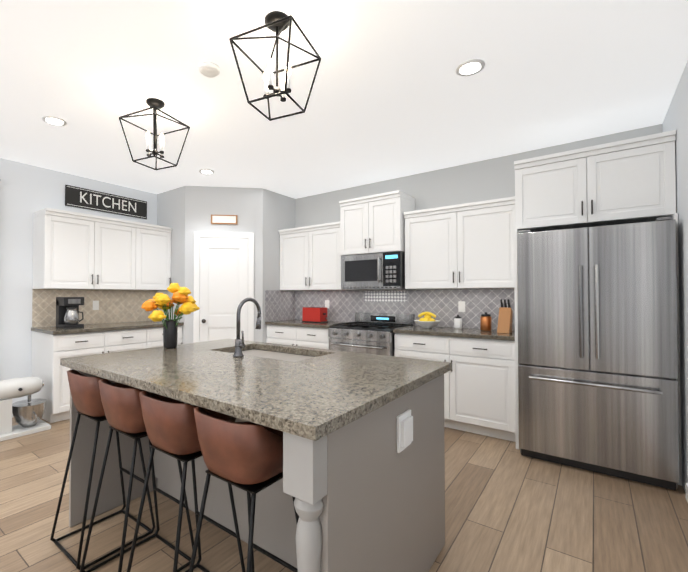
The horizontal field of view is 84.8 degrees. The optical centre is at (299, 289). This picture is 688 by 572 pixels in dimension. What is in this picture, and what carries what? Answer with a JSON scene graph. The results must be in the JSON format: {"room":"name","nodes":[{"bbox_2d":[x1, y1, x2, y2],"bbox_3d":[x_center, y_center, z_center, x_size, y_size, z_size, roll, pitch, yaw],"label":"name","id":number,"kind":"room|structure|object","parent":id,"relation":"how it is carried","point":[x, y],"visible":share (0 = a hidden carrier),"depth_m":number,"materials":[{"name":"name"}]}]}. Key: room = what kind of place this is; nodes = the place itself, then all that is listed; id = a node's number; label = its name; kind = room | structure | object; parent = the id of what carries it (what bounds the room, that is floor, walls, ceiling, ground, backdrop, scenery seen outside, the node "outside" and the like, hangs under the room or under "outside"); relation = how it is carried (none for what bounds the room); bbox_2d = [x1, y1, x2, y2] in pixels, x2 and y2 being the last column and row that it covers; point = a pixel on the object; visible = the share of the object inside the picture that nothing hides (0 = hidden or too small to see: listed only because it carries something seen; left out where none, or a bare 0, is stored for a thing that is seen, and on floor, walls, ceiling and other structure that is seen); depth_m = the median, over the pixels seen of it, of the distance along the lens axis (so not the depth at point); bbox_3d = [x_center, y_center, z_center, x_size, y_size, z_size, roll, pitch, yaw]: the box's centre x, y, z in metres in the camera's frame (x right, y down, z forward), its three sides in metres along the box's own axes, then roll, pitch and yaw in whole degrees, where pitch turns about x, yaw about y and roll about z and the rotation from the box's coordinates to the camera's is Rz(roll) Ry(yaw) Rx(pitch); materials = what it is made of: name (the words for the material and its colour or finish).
{"room":"kitchen","nodes":[
{"label":"kitchen","id":0,"kind":"room"},
{"bbox_2d":[0,158,156,403],"bbox_3d":[-3.847,-0.028,2.992,0.120,2.700,5.803,-1,-1,38],"label":"wall","id":1,"kind":"structure","parent":0,"point":[27,191],"depth_m":4.01,"materials":[{"name":"white paint"}]},
{"bbox_2d":[33,208,140,289],"bbox_3d":[-2.456,-0.410,4.380,0.351,0.805,1.036,-1,-1,38],"label":"upper cabinet","id":2,"kind":"object","parent":1,"relation":"attached to","point":[74,250],"depth_m":4.17,"materials":[{"name":"white wood"}]},
{"bbox_2d":[32,289,156,326],"bbox_3d":[-2.455,0.206,4.645,0.014,0.418,1.469,-1,-1,38],"label":"tile backsplash","id":3,"kind":"structure","parent":1,"relation":"attached to","point":[106,306],"depth_m":4.60,"materials":[{"name":"beige tile"}]},
{"bbox_2d":[65,185,146,218],"bbox_3d":[-2.404,-1.093,4.720,0.023,0.240,1.000,-1,-1,38],"label":"kitchen sign","id":4,"kind":"object","parent":1,"relation":"attached to","point":[83,198],"visible":1,"depth_m":4.66,"materials":[{"name":"black wood"}]},
{"bbox_2d":[141,224,171,289],"bbox_3d":[-2.037,-0.402,4.912,0.351,0.805,0.546,-1,-1,38],"label":"upper cabinet","id":5,"kind":"object","parent":1,"relation":"attached to","point":[155,242],"depth_m":4.85,"materials":[{"name":"white wood"}]},
{"bbox_2d":[157,186,294,343],"bbox_3d":[-1.047,0.007,5.445,1.487,2.700,1.517,-1,-1,38],"label":"wall","id":6,"kind":"structure","parent":0,"point":[184,213],"depth_m":4.94,"materials":[{"name":"grey paint"}]},
{"bbox_2d":[193,231,253,342],"bbox_3d":[-0.985,0.296,4.834,0.770,2.105,0.092,0,-1,-7],"label":"pantry door","id":7,"kind":"structure","parent":6,"relation":"in","point":[223,275],"depth_m":4.87,"materials":[{"name":"white wood"}]},
{"bbox_2d":[211,214,236,223],"bbox_3d":[-0.989,-0.921,4.885,0.340,0.120,0.020,0,-1,-7],"label":"sign","id":8,"kind":"object","parent":6,"relation":"attached to","point":[223,219],"visible":0.96,"depth_m":4.88,"materials":[{"name":"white wood"}]},
{"bbox_2d":[265,290,294,321],"bbox_3d":[-0.266,0.214,5.222,0.008,0.418,0.631,-1,-1,38],"label":"tile backsplash","id":9,"kind":"structure","parent":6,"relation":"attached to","point":[279,304],"depth_m":5.19,"materials":[{"name":"grey tile"}]},
{"bbox_2d":[0,417,687,571],"bbox_3d":[-1.267,1.337,1.895,5.867,0.060,7.700,-1,-1,38],"label":"floor","id":10,"kind":"structure","parent":0,"point":[509,507],"depth_m":2.11,"materials":[{"name":"brown wood"}]},
{"bbox_2d":[0,377,50,441],"bbox_3d":[-2.597,1.072,3.480,0.325,0.511,0.426,-1,-1,38],"label":"stand mixer","id":11,"kind":"object","parent":10,"relation":"on","point":[28,413],"visible":1,"depth_m":3.44,"materials":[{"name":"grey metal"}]},
{"bbox_2d":[31,328,154,422],"bbox_3d":[-2.349,0.895,4.278,0.622,0.888,1.036,-1,-1,38],"label":"base cabinet","id":12,"kind":"object","parent":10,"relation":"on","point":[49,351],"depth_m":3.85,"materials":[{"name":"white wood"}]},
{"bbox_2d":[31,321,183,334],"bbox_3d":[-2.210,0.432,4.442,0.645,0.038,1.481,-1,-1,38],"label":"countertop","id":13,"kind":"structure","parent":12,"relation":"on","point":[52,330],"depth_m":4.15,"materials":[{"name":"stone"}]},
{"bbox_2d":[56,297,83,328],"bbox_3d":[-2.486,0.242,4.067,0.224,0.330,0.221,-1,-1,38],"label":"coffee maker","id":14,"kind":"object","parent":13,"relation":"on","point":[67,312],"visible":1,"depth_m":4.00,"materials":[{"name":"black plastic"}]},
{"bbox_2d":[50,370,154,569],"bbox_3d":[-1.031,0.864,1.977,0.345,0.882,0.395,-1,-1,38],"label":"stool","id":15,"kind":"object","parent":10,"relation":"on","point":[85,394],"visible":0.58,"depth_m":1.87,"materials":[{"name":"brown leather"}]},
{"bbox_2d":[80,379,193,571],"bbox_3d":[-0.749,0.861,1.755,0.345,0.882,0.395,-1,-1,38],"label":"stool","id":16,"kind":"object","parent":10,"relation":"on","point":[122,410],"visible":0.62,"depth_m":1.66,"materials":[{"name":"brown leather"}]},
{"bbox_2d":[155,326,181,346],"bbox_3d":[-1.931,0.902,4.810,0.622,0.888,0.546,-1,-1,38],"label":"base cabinet","id":17,"kind":"object","parent":10,"relation":"on","point":[158,330],"depth_m":4.60,"materials":[{"name":"white wood"}]},
{"bbox_2d":[127,391,245,571],"bbox_3d":[-0.466,0.858,1.532,0.345,0.882,0.395,-1,-1,38],"label":"stool","id":18,"kind":"object","parent":10,"relation":"on","point":[171,429],"visible":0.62,"depth_m":1.42,"materials":[{"name":"brown leather"}]},
{"bbox_2d":[189,407,298,571],"bbox_3d":[-0.183,0.854,1.310,0.345,0.882,0.395,-1,-1,38],"label":"stool","id":19,"kind":"object","parent":10,"relation":"on","point":[247,456],"visible":0.81,"depth_m":1.18,"materials":[{"name":"brown leather"}]},
{"bbox_2d":[67,367,451,571],"bbox_3d":[-0.244,0.863,2.011,1.710,0.887,1.198,-1,-1,38],"label":"kitchen island","id":20,"kind":"object","parent":10,"relation":"on","point":[362,481],"depth_m":1.56,"materials":[{"name":"grey wood"}]},
{"bbox_2d":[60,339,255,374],"bbox_3d":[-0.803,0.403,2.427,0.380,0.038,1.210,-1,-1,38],"label":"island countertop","id":21,"kind":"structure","parent":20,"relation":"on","point":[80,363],"depth_m":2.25,"materials":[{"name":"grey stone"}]},
{"bbox_2d":[141,283,199,347],"bbox_3d":[-0.875,0.168,2.492,0.370,0.432,0.368,-1,-1,38],"label":"flower vase","id":22,"kind":"object","parent":21,"relation":"on","point":[164,302],"visible":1,"depth_m":2.45,"materials":[{"name":"black"}]},
{"bbox_2d":[88,343,331,397],"bbox_3d":[-0.379,0.398,2.094,0.700,0.038,1.210,-1,-1,38],"label":"island countertop","id":23,"kind":"structure","parent":20,"relation":"on","point":[158,376],"depth_m":1.81,"materials":[{"name":"grey stone"}]},
{"bbox_2d":[233,298,260,356],"bbox_3d":[-0.292,0.212,2.182,0.091,0.335,0.211,-1,-1,38],"label":"faucet","id":24,"kind":"object","parent":23,"relation":"on","point":[239,344],"visible":1,"depth_m":2.12,"materials":[{"name":"grey metal"}]},
{"bbox_2d":[242,347,311,362],"bbox_3d":[-0.184,0.515,2.340,0.724,0.212,0.424,-1,-1,38],"label":"sink","id":25,"kind":"object","parent":23,"relation":"in","point":[268,352],"depth_m":2.47,"materials":[{"name":"grey metal"}]},
{"bbox_2d":[172,351,451,442],"bbox_3d":[0.156,0.392,1.673,0.660,0.038,1.210,-1,-1,38],"label":"island countertop","id":26,"kind":"structure","parent":20,"relation":"on","point":[305,398],"depth_m":1.39,"materials":[{"name":"grey stone"}]},
{"bbox_2d":[266,325,329,348],"bbox_3d":[0.132,0.903,4.896,1.021,0.888,0.658,-1,-1,38],"label":"base cabinet","id":27,"kind":"object","parent":10,"relation":"on","point":[302,336],"visible":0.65,"depth_m":4.65,"materials":[{"name":"white wood"}]},
{"bbox_2d":[265,319,347,328],"bbox_3d":[0.137,0.439,4.906,1.024,0.038,0.645,-1,-1,38],"label":"countertop","id":28,"kind":"structure","parent":27,"relation":"on","point":[300,323],"depth_m":4.71,"materials":[{"name":"stone"}]},
{"bbox_2d":[302,307,327,322],"bbox_3d":[0.203,0.322,4.888,0.310,0.192,0.180,-1,-1,38],"label":"toaster","id":29,"kind":"object","parent":28,"relation":"on","point":[315,314],"visible":1,"depth_m":4.82,"materials":[{"name":"red metal"}]},
{"bbox_2d":[328,312,414,355],"bbox_3d":[0.811,0.810,4.296,0.762,1.058,0.727,-1,-1,38],"label":"range","id":30,"kind":"object","parent":10,"relation":"on","point":[369,333],"visible":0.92,"depth_m":4.14,"materials":[{"name":"silver metal"}]},
{"bbox_2d":[394,333,515,441],"bbox_3d":[1.586,0.887,3.752,1.100,0.888,0.658,-1,-1,38],"label":"base cabinet","id":31,"kind":"object","parent":10,"relation":"on","point":[479,387],"visible":0.69,"depth_m":3.40,"materials":[{"name":"white wood"}]},
{"bbox_2d":[393,325,514,340],"bbox_3d":[1.588,0.422,3.765,1.101,0.038,0.645,-1,-1,38],"label":"countertop","id":32,"kind":"structure","parent":31,"relation":"on","point":[492,334],"depth_m":3.61,"materials":[{"name":"stone"}]},
{"bbox_2d":[414,312,439,328],"bbox_3d":[1.350,0.317,3.986,0.270,0.176,0.270,-1,-1,38],"label":"fruit bowl","id":33,"kind":"object","parent":32,"relation":"on","point":[428,321],"visible":1,"depth_m":3.94,"materials":[{"name":"white ceramic"}]},
{"bbox_2d":[454,315,461,328],"bbox_3d":[1.657,0.332,3.922,0.073,0.144,0.075,-1,-1,38],"label":"jar","id":34,"kind":"object","parent":32,"relation":"on","point":[457,321],"depth_m":3.89,"materials":[{"name":"white ceramic"}]},
{"bbox_2d":[480,312,491,330],"bbox_3d":[1.840,0.311,3.702,0.097,0.180,0.100,-1,-1,38],"label":"jar","id":35,"kind":"object","parent":32,"relation":"on","point":[485,321],"depth_m":3.67,"materials":[{"name":"orange metal"}]},
{"bbox_2d":[497,299,512,332],"bbox_3d":[1.932,0.243,3.529,0.100,0.311,0.198,-1,-1,38],"label":"knife block","id":36,"kind":"object","parent":32,"relation":"on","point":[505,320],"visible":1,"depth_m":3.50,"materials":[{"name":"brown wood"}]},
{"bbox_2d":[517,216,678,489],"bbox_3d":[2.318,0.422,2.990,0.900,1.790,0.907,-1,-1,38],"label":"refrigerator","id":37,"kind":"object","parent":10,"relation":"on","point":[597,356],"visible":1,"depth_m":2.63,"materials":[{"name":"silver metal"}]},
{"bbox_2d":[0,0,687,198],"bbox_3d":[-1.267,-1.423,1.934,5.867,0.060,7.700,-1,-1,38],"label":"ceiling","id":38,"kind":"structure","parent":0,"point":[393,95],"depth_m":2.52,"materials":[{"name":"white paint"}]},
{"bbox_2d":[42,116,66,125],"bbox_3d":[-1.995,-1.372,3.041,0.168,0.010,0.168,0,-1,11],"label":"recessed light","id":39,"kind":"object","parent":38,"relation":"in","point":[52,120],"depth_m":3.03,"materials":[{"name":"white"}]},
{"bbox_2d":[119,98,189,169],"bbox_3d":[-1.063,-1.153,2.750,0.351,0.455,0.351,0,-1,26],"label":"pendant light","id":40,"kind":"object","parent":38,"relation":"hanging from","point":[155,104],"visible":1,"depth_m":2.71,"materials":[{"name":"black metal"}]},
{"bbox_2d":[199,169,213,173],"bbox_3d":[-1.068,-1.354,4.283,0.168,0.010,0.168,0,-1,29],"label":"recessed light","id":41,"kind":"object","parent":38,"relation":"in","point":[205,171],"depth_m":4.26,"materials":[{"name":"white"}]},
{"bbox_2d":[199,61,219,77],"bbox_3d":[-0.565,-1.370,2.335,0.130,0.034,0.130,-1,-1,38],"label":"smoke detector","id":42,"kind":"object","parent":38,"relation":"attached to","point":[209,69],"visible":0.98,"depth_m":2.31,"materials":[{"name":"white plastic"}]},
{"bbox_2d":[229,11,320,120],"bbox_3d":[-0.118,-1.165,1.930,0.351,0.455,0.351,0,-1,26],"label":"pendant light","id":43,"kind":"object","parent":38,"relation":"hanging from","point":[278,22],"visible":1,"depth_m":1.90,"materials":[{"name":"black metal"}]},
{"bbox_2d":[455,59,484,75],"bbox_3d":[1.060,-1.382,2.330,0.168,0.010,0.168,0,-1,29],"label":"recessed light","id":44,"kind":"object","parent":38,"relation":"in","point":[470,67],"depth_m":2.32,"materials":[{"name":"white plastic"}]},
{"bbox_2d":[295,124,661,328],"bbox_3d":[1.530,-0.009,4.307,4.070,2.700,0.120,-1,-1,38],"label":"wall","id":45,"kind":"structure","parent":0,"point":[488,179],"depth_m":4.13,"materials":[{"name":"grey paint"}]},
{"bbox_2d":[278,221,346,290],"bbox_3d":[0.214,-0.416,5.023,1.016,0.835,0.386,-1,-1,38],"label":"upper cabinet","id":46,"kind":"object","parent":45,"relation":"attached to","point":[310,257],"visible":0.88,"depth_m":4.87,"materials":[{"name":"white wood"}]},
{"bbox_2d":[339,190,414,255],"bbox_3d":[0.906,-0.746,4.439,0.764,0.653,0.456,-1,-1,38],"label":"upper cabinet","id":47,"kind":"object","parent":45,"relation":"attached to","point":[371,224],"visible":1,"depth_m":4.25,"materials":[{"name":"white wood"}]},
{"bbox_2d":[341,251,404,289],"bbox_3d":[0.897,-0.212,4.420,0.758,0.406,0.450,-1,-1,38],"label":"over-the-range microwave","id":48,"kind":"object","parent":47,"relation":"attached to","point":[377,271],"visible":1,"depth_m":4.24,"materials":[{"name":"silver metal"}]},
{"bbox_2d":[295,288,514,329],"bbox_3d":[1.073,0.205,4.574,2.911,0.418,0.016,-1,-1,38],"label":"tile backsplash","id":49,"kind":"structure","parent":45,"relation":"attached to","point":[446,307],"depth_m":4.35,"materials":[{"name":"tile"}]},
{"bbox_2d":[403,196,514,288],"bbox_3d":[1.672,-0.433,3.876,1.095,0.835,0.386,-1,-1,38],"label":"upper cabinet","id":50,"kind":"object","parent":45,"relation":"attached to","point":[465,246],"visible":0.88,"depth_m":3.72,"materials":[{"name":"white wood"}]},
{"bbox_2d":[514,130,681,485],"bbox_3d":[2.394,0.115,3.102,0.976,2.413,0.697,-1,-1,38],"label":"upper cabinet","id":51,"kind":"object","parent":45,"relation":"attached to","point":[631,180],"visible":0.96,"depth_m":2.85,"materials":[{"name":"white"}]},
{"bbox_2d":[662,60,687,491],"bbox_3d":[0.819,-0.067,0.210,0.120,2.700,7.200,-1,-1,38],"label":"wall","id":52,"kind":"structure","parent":0,"point":[676,118],"depth_m":2.44,"materials":[{"name":"white paint"}]},
{"bbox_2d":[685,483,687,501],"bbox_3d":[0.491,1.228,-0.116,0.013,0.100,6.290,-1,-1,38],"label":"baseboard","id":53,"kind":"structure","parent":52,"relation":"attached to","point":[686,486],"depth_m":2.33,"materials":[{"name":"white"}]}
]}

